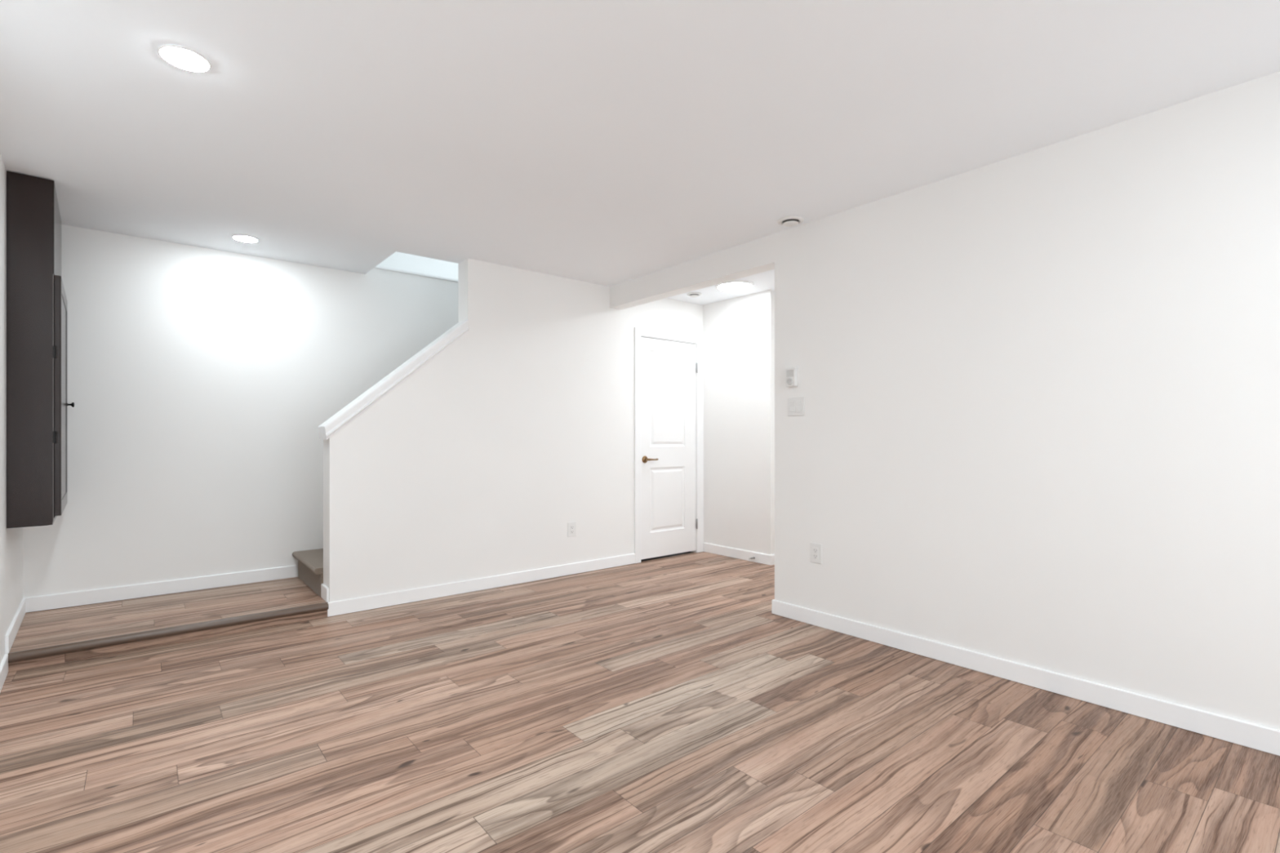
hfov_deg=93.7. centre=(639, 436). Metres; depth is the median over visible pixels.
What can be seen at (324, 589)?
baseboard
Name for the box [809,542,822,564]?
power outlet
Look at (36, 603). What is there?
baseboard
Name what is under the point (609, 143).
ceiling
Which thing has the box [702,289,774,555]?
wall
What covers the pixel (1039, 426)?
wall
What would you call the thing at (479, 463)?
wall
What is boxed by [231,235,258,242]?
recessed light
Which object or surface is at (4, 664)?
baseboard
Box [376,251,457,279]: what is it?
wall
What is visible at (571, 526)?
receptacle
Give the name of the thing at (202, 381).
wall
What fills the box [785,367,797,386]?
thermostat
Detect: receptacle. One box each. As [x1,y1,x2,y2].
[570,524,573,533]
[813,546,817,559]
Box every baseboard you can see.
[0,653,8,692]
[4,553,635,653]
[320,583,328,602]
[703,542,774,565]
[771,599,1279,755]
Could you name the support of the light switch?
attached to the wall at (1039, 426)
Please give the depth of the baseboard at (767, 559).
5.54 m
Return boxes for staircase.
[292,548,323,596]
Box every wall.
[0,153,22,664]
[22,224,457,597]
[323,258,702,602]
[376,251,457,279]
[609,71,1279,729]
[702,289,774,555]
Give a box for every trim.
[317,319,469,439]
[373,266,457,282]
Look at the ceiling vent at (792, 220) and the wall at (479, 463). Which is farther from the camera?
the wall at (479, 463)
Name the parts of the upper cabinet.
panel, door, knob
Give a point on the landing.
(44, 637)
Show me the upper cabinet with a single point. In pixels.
(37, 304)
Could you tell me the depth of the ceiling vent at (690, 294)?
5.42 m
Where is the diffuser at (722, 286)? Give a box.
[718,283,751,291]
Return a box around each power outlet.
[567,521,576,537]
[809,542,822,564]
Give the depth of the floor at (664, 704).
2.17 m
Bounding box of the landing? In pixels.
[8,577,328,671]
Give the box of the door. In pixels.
[634,327,703,563]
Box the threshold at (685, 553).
[640,551,693,561]
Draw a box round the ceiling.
[0,0,1279,305]
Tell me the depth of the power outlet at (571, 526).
4.93 m
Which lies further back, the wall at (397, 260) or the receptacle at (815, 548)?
the wall at (397, 260)
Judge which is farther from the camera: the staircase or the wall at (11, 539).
the staircase
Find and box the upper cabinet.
[6,170,74,528]
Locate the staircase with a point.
(310, 562)
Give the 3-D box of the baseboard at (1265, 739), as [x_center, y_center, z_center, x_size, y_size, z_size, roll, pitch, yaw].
[2.529,1.087,1.919,0.143,0.088,5.107,0,0,-40]
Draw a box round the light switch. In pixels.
[787,396,804,416]
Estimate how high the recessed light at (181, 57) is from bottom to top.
0.009 m
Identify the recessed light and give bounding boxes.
[157,44,211,72]
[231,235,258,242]
[715,280,754,291]
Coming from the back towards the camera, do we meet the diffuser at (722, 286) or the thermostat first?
the diffuser at (722, 286)
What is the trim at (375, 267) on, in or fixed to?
on the wall at (202, 381)
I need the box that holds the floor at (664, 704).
[0,551,1279,852]
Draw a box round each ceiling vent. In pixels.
[686,292,702,297]
[777,215,804,226]
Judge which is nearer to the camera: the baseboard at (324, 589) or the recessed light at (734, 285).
the baseboard at (324, 589)
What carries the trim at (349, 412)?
attached to the wall at (479, 463)

